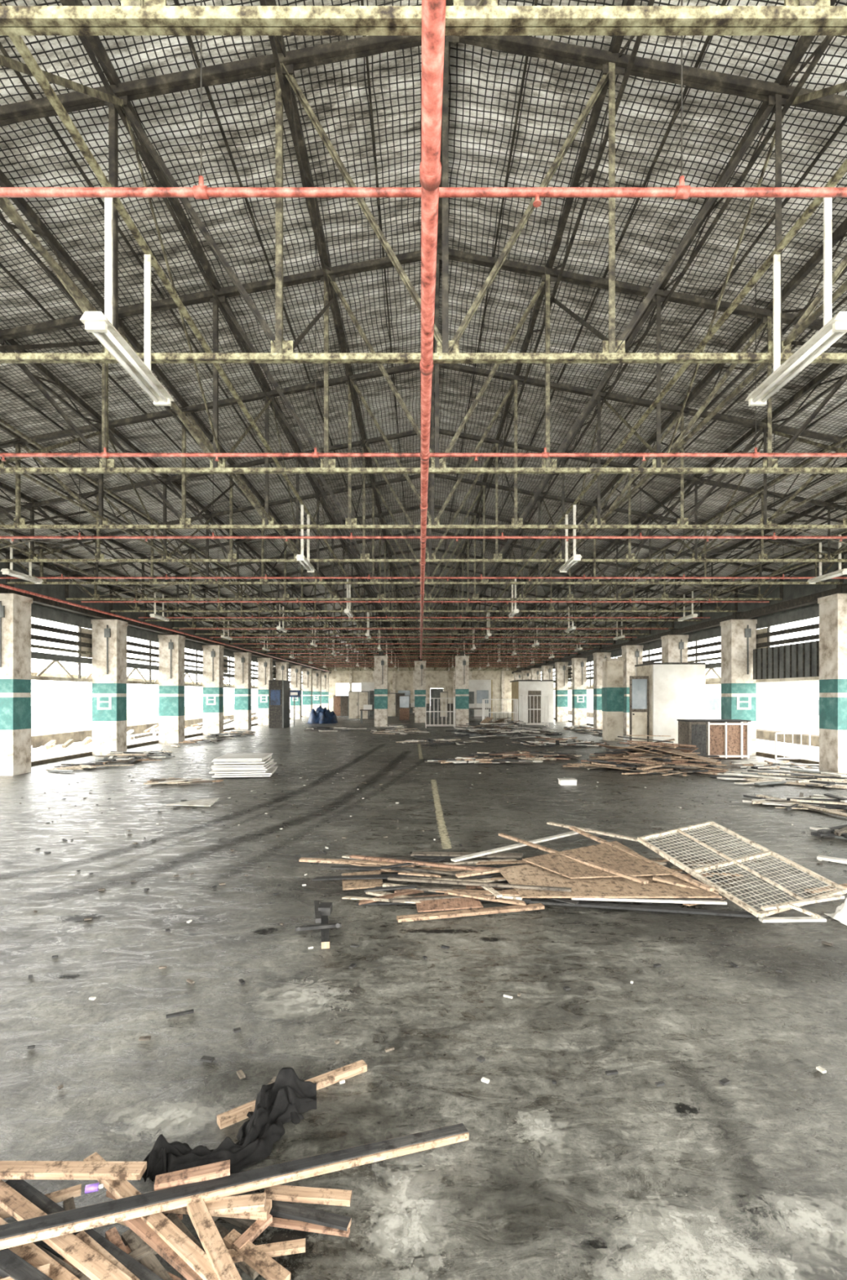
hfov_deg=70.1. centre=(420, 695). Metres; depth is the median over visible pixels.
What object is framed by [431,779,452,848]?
painted line
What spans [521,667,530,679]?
column
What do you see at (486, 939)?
oil stain
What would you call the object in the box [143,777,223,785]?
batten
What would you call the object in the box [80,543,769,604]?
pipe
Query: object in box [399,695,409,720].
tall cabinet
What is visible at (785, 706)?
wall
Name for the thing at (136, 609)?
roof truss
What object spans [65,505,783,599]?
roof truss
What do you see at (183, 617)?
pipe
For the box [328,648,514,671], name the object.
roof truss
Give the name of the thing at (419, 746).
painted line
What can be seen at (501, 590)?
pipe
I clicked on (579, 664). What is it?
column
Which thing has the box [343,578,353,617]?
lamp
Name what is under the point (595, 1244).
oil stain
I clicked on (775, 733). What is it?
frame
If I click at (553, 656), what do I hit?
lamp
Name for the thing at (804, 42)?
purlins
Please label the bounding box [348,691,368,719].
locker
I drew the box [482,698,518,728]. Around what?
wire cage
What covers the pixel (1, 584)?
pipe
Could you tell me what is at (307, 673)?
column
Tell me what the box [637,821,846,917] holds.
lattice panel
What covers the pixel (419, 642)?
roof truss
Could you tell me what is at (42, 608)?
wall
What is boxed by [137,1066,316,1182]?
cloth
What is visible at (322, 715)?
bundle
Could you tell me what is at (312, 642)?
lamp
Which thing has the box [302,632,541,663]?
roof truss
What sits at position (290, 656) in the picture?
lamp
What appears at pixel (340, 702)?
locker
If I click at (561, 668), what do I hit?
column
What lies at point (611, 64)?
roof truss
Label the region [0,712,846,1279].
floor
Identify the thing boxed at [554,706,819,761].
ground
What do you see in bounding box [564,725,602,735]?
strip
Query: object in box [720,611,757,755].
column
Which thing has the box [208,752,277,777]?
panels
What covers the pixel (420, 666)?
column
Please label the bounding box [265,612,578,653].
roof truss
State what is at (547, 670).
column
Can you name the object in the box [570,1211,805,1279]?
dust patch
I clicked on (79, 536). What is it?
pipe
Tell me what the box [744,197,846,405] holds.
lamp
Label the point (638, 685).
door
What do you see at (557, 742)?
debris pile
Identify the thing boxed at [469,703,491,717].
bench
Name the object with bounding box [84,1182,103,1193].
bottle
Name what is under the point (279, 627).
lamp
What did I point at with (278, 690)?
cabinet
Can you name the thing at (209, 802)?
sheet
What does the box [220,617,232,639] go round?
lamp
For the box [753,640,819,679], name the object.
roller shutter
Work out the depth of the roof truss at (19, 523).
8.71 m
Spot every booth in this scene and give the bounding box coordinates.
[360,682,389,715]
[469,680,492,717]
[510,680,555,722]
[635,662,706,743]
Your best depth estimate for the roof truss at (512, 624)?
32.74 m
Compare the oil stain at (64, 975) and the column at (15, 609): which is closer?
the oil stain at (64, 975)
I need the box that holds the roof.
[0,0,846,669]
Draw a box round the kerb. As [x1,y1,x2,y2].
[31,709,290,755]
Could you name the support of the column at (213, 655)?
on the floor
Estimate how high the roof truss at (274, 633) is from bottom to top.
2.438 m
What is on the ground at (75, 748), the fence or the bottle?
the fence
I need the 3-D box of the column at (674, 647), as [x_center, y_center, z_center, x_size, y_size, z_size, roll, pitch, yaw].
[9.200,-0.355,21.825,0.740,4.110,0.670,0,0,0]
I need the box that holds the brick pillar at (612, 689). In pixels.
[600,657,625,741]
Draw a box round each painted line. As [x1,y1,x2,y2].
[417,738,422,759]
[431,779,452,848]
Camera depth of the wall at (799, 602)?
17.37 m
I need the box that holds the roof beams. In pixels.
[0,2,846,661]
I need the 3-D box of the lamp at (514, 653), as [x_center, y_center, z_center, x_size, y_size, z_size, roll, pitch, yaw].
[5.100,-2.623,32.900,0.160,0.855,1.000,0,0,0]
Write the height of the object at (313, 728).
0.151 m
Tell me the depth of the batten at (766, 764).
14.24 m
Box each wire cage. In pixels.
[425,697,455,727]
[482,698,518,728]
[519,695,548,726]
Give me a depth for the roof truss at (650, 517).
13.09 m
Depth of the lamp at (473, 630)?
28.57 m
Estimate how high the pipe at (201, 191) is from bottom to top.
2.384 m
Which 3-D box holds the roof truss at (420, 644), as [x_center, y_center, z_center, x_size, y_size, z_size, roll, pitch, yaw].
[0.100,-3.636,56.810,18.160,2.438,0.075,0,0,0]
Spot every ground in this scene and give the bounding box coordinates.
[31,706,290,761]
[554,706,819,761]
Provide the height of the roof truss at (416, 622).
2.438 m
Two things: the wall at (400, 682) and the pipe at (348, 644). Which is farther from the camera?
the wall at (400, 682)
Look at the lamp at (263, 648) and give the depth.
29.34 m
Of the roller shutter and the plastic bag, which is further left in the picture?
the roller shutter
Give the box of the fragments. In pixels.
[19,728,846,1089]
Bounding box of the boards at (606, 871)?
[298,822,762,922]
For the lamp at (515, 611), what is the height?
0.955 m
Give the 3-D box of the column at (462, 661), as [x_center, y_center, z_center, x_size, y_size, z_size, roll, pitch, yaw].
[2.300,-0.355,33.185,0.740,4.110,0.670,0,0,0]
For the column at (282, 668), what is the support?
on the floor
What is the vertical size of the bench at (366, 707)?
1.150 m
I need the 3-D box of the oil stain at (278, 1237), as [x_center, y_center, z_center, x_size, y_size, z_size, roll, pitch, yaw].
[-0.414,1.699,1.855,0.320,0.001,0.360,0,0,0]
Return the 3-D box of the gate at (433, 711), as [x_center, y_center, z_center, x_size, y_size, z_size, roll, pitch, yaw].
[1.050,0.916,32.000,1.535,1.568,1.035,0,0,0]
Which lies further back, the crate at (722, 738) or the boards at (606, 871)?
the crate at (722, 738)
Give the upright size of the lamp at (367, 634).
0.955 m
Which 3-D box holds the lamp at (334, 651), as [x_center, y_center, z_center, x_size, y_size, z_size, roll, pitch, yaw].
[-4.700,-2.623,32.900,0.160,0.855,1.000,0,0,0]
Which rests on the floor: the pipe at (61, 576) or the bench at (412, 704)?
the bench at (412, 704)
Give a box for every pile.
[445,717,563,737]
[563,734,741,776]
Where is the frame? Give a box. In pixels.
[774,732,811,761]
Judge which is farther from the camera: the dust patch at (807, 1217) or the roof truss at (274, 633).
the roof truss at (274, 633)
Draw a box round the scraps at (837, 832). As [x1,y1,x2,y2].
[809,824,846,839]
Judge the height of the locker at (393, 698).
1.880 m
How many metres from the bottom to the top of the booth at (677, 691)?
2.780 m
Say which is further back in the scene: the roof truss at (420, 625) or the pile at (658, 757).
the roof truss at (420, 625)
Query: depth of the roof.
7.17 m
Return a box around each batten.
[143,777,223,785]
[217,1059,367,1129]
[729,760,819,768]
[759,854,846,922]
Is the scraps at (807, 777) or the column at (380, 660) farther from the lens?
the column at (380, 660)
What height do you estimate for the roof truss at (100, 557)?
2.438 m
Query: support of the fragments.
on the floor
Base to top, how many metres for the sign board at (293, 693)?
2.000 m
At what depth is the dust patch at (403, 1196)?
1.99 m
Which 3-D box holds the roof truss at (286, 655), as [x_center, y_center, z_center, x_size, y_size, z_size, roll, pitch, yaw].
[0.100,-3.636,37.145,18.160,2.438,0.075,0,0,0]
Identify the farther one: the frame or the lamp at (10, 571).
the frame
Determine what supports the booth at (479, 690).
on the floor
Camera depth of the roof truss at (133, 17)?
2.16 m
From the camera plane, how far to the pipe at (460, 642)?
49.32 m
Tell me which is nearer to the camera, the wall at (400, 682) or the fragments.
the fragments
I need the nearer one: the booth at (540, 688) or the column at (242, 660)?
the column at (242, 660)
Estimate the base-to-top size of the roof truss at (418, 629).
2.438 m
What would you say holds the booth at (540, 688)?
on the floor
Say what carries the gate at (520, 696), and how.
on the floor
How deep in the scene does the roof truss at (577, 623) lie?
28.38 m
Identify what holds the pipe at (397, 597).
hanging from the roof
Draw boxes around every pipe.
[0,0,846,207]
[0,217,846,461]
[0,382,846,541]
[0,573,846,580]
[0,583,329,671]
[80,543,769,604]
[138,542,710,619]
[179,563,668,630]
[209,590,637,638]
[233,597,613,644]
[252,629,593,649]
[267,635,577,654]
[280,655,564,657]
[291,658,553,660]
[300,644,543,662]
[315,642,528,666]
[419,0,446,658]
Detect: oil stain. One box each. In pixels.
[54,913,105,922]
[56,973,79,978]
[252,1226,320,1279]
[253,927,277,934]
[400,928,483,933]
[480,937,503,942]
[572,1238,631,1254]
[674,1102,699,1114]
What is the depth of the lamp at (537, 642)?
26.38 m
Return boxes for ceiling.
[0,0,846,661]
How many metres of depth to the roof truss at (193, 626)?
21.82 m
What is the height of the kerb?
0.406 m
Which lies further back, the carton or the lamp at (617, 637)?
the lamp at (617, 637)
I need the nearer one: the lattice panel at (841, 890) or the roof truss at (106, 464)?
the lattice panel at (841, 890)
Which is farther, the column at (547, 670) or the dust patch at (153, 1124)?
the column at (547, 670)
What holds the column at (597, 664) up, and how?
on the floor
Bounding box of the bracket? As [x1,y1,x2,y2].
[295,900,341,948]
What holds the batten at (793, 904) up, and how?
on the floor
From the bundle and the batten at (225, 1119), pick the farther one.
the bundle
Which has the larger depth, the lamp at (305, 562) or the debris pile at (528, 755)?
the debris pile at (528, 755)
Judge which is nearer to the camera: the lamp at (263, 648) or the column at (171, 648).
the column at (171, 648)
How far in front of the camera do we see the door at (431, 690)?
60.06 m
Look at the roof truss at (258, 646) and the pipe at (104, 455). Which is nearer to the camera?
the pipe at (104, 455)
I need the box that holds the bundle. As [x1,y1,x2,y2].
[306,705,337,724]
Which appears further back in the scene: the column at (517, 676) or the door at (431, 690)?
the door at (431, 690)
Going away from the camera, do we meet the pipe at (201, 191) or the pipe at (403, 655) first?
the pipe at (201, 191)
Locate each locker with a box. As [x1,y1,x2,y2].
[333,695,348,716]
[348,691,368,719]
[387,693,404,716]
[431,691,448,717]
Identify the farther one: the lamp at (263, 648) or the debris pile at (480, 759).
the lamp at (263, 648)
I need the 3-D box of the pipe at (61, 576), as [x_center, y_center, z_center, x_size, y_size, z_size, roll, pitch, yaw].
[0.125,-3.502,12.140,17.350,2.384,0.060,0,0,0]
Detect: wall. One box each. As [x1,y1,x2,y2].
[0,562,330,766]
[325,648,518,712]
[511,558,846,764]
[568,667,819,746]
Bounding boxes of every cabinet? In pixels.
[268,680,289,728]
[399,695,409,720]
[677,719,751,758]
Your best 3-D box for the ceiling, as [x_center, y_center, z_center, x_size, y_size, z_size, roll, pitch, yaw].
[0.200,-4.014,28.650,19.813,1.943,63.303,0,0,0]
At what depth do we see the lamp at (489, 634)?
22.55 m
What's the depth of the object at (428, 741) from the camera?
21.30 m
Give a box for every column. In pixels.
[0,583,32,775]
[91,611,128,755]
[157,628,185,742]
[202,640,224,735]
[233,648,252,729]
[257,653,272,724]
[275,658,288,680]
[289,662,302,719]
[302,665,312,716]
[312,667,321,711]
[321,671,328,709]
[373,651,388,726]
[414,657,426,722]
[455,651,469,726]
[513,670,521,679]
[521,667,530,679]
[530,665,541,679]
[541,662,553,679]
[555,658,568,721]
[571,653,586,724]
[592,648,611,728]
[621,640,644,735]
[661,628,688,662]
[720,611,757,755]
[817,583,846,773]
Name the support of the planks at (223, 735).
on the floor
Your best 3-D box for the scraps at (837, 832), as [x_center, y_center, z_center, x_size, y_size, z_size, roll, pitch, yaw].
[5.683,1.577,7.235,1.888,0.225,1.136,0,0,-18]
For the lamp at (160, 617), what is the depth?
17.28 m
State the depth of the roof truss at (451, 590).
26.19 m
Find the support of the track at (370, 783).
on the floor
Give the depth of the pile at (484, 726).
25.59 m
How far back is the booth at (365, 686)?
50.00 m
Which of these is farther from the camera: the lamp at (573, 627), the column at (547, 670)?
the column at (547, 670)
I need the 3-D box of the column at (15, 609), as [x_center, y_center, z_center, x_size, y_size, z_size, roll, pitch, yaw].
[-8.980,-0.355,13.085,0.740,4.110,0.670,0,0,0]
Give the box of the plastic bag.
[824,897,846,925]
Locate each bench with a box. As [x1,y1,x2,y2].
[360,704,374,724]
[409,702,430,719]
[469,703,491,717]
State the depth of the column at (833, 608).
12.96 m
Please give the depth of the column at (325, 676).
56.49 m
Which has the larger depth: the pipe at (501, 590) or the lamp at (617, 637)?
the pipe at (501, 590)
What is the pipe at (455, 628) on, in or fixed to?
hanging from the roof
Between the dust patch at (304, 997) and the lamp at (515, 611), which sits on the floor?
the dust patch at (304, 997)
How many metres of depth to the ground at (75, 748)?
25.50 m
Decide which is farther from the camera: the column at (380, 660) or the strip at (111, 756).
the column at (380, 660)
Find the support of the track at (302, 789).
on the floor
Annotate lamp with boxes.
[0,534,43,583]
[80,197,174,405]
[149,591,169,621]
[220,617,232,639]
[262,635,270,651]
[276,604,287,632]
[288,645,295,658]
[295,504,315,572]
[310,625,317,646]
[331,640,336,655]
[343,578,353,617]
[364,612,371,638]
[377,629,382,650]
[471,629,475,650]
[484,612,491,638]
[508,578,519,617]
[511,640,516,655]
[532,625,539,646]
[548,644,555,658]
[558,504,582,572]
[564,604,576,632]
[574,635,582,651]
[613,617,625,639]
[678,591,697,621]
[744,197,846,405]
[807,534,846,583]
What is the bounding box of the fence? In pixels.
[31,690,257,735]
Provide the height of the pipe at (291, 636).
2.384 m
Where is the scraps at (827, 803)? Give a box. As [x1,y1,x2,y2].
[742,792,846,817]
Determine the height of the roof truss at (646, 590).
2.438 m
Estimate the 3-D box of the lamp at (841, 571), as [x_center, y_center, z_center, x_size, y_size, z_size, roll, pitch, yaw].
[7.700,-2.572,11.400,0.160,0.755,1.000,0,0,0]
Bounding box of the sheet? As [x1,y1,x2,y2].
[165,797,218,806]
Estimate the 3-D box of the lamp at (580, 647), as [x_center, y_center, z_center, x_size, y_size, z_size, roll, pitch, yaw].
[7.700,-2.572,29.400,0.160,0.755,1.000,0,0,0]
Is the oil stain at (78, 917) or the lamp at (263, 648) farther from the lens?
the lamp at (263, 648)
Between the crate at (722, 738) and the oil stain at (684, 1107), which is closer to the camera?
the oil stain at (684, 1107)
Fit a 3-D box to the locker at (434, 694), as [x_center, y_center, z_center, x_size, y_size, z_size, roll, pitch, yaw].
[1.500,0.690,46.280,1.200,1.980,0.640,0,0,0]
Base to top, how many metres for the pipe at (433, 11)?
0.094 m
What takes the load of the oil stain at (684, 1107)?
on the floor
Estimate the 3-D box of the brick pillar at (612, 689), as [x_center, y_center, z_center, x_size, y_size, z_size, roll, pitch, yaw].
[7.300,0.150,22.900,0.700,3.100,0.700,0,0,0]
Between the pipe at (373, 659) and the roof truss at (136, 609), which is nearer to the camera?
the roof truss at (136, 609)
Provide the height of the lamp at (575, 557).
0.955 m
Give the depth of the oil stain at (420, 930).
4.36 m
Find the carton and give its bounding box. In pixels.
[558,777,577,785]
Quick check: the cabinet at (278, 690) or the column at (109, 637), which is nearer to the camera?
the column at (109, 637)
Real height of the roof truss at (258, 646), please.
2.438 m
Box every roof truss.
[0,0,846,35]
[0,35,846,363]
[0,247,846,473]
[0,363,846,528]
[0,426,846,562]
[5,473,844,584]
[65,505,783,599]
[109,528,737,612]
[144,547,702,621]
[172,562,674,628]
[194,574,651,635]
[213,584,631,639]
[229,593,615,644]
[243,602,601,648]
[254,607,589,650]
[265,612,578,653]
[274,617,569,656]
[282,622,561,658]
[289,625,554,660]
[296,629,547,662]
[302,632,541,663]
[307,635,535,665]
[312,637,530,666]
[316,640,526,667]
[320,642,521,668]
[324,644,518,670]
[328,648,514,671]
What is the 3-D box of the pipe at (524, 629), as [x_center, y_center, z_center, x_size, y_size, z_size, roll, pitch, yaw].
[0.125,-3.502,30.740,17.350,2.384,0.060,0,0,0]
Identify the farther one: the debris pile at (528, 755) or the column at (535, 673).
the column at (535, 673)
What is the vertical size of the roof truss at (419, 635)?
2.438 m
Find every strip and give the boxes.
[45,749,174,772]
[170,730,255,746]
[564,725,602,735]
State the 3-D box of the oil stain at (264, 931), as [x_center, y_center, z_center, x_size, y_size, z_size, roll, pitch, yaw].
[-1.122,1.699,4.368,0.280,0.001,0.200,0,0,0]
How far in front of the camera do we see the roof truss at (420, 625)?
41.49 m
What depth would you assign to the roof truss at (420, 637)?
50.23 m
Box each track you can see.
[1,745,382,878]
[47,751,406,897]
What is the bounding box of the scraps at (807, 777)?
[710,767,846,788]
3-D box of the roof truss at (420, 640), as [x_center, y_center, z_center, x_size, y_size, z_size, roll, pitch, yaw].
[0.100,-3.636,52.440,18.160,2.438,0.075,0,0,0]
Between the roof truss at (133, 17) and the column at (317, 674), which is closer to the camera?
the roof truss at (133, 17)
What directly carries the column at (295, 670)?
on the floor
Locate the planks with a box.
[0,1123,469,1279]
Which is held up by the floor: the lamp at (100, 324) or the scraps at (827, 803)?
the scraps at (827, 803)
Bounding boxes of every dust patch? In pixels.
[127,1106,214,1139]
[268,983,346,1013]
[373,1158,448,1274]
[520,1115,560,1139]
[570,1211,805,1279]
[758,1200,846,1242]
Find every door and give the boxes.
[430,688,443,712]
[629,675,648,746]
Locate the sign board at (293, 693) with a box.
[289,689,300,725]
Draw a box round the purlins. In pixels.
[0,0,846,661]
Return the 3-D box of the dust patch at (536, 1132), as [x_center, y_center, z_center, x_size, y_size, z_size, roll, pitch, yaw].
[0.464,1.699,2.369,0.280,0.001,0.280,0,0,0]
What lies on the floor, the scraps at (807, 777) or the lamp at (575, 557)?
the scraps at (807, 777)

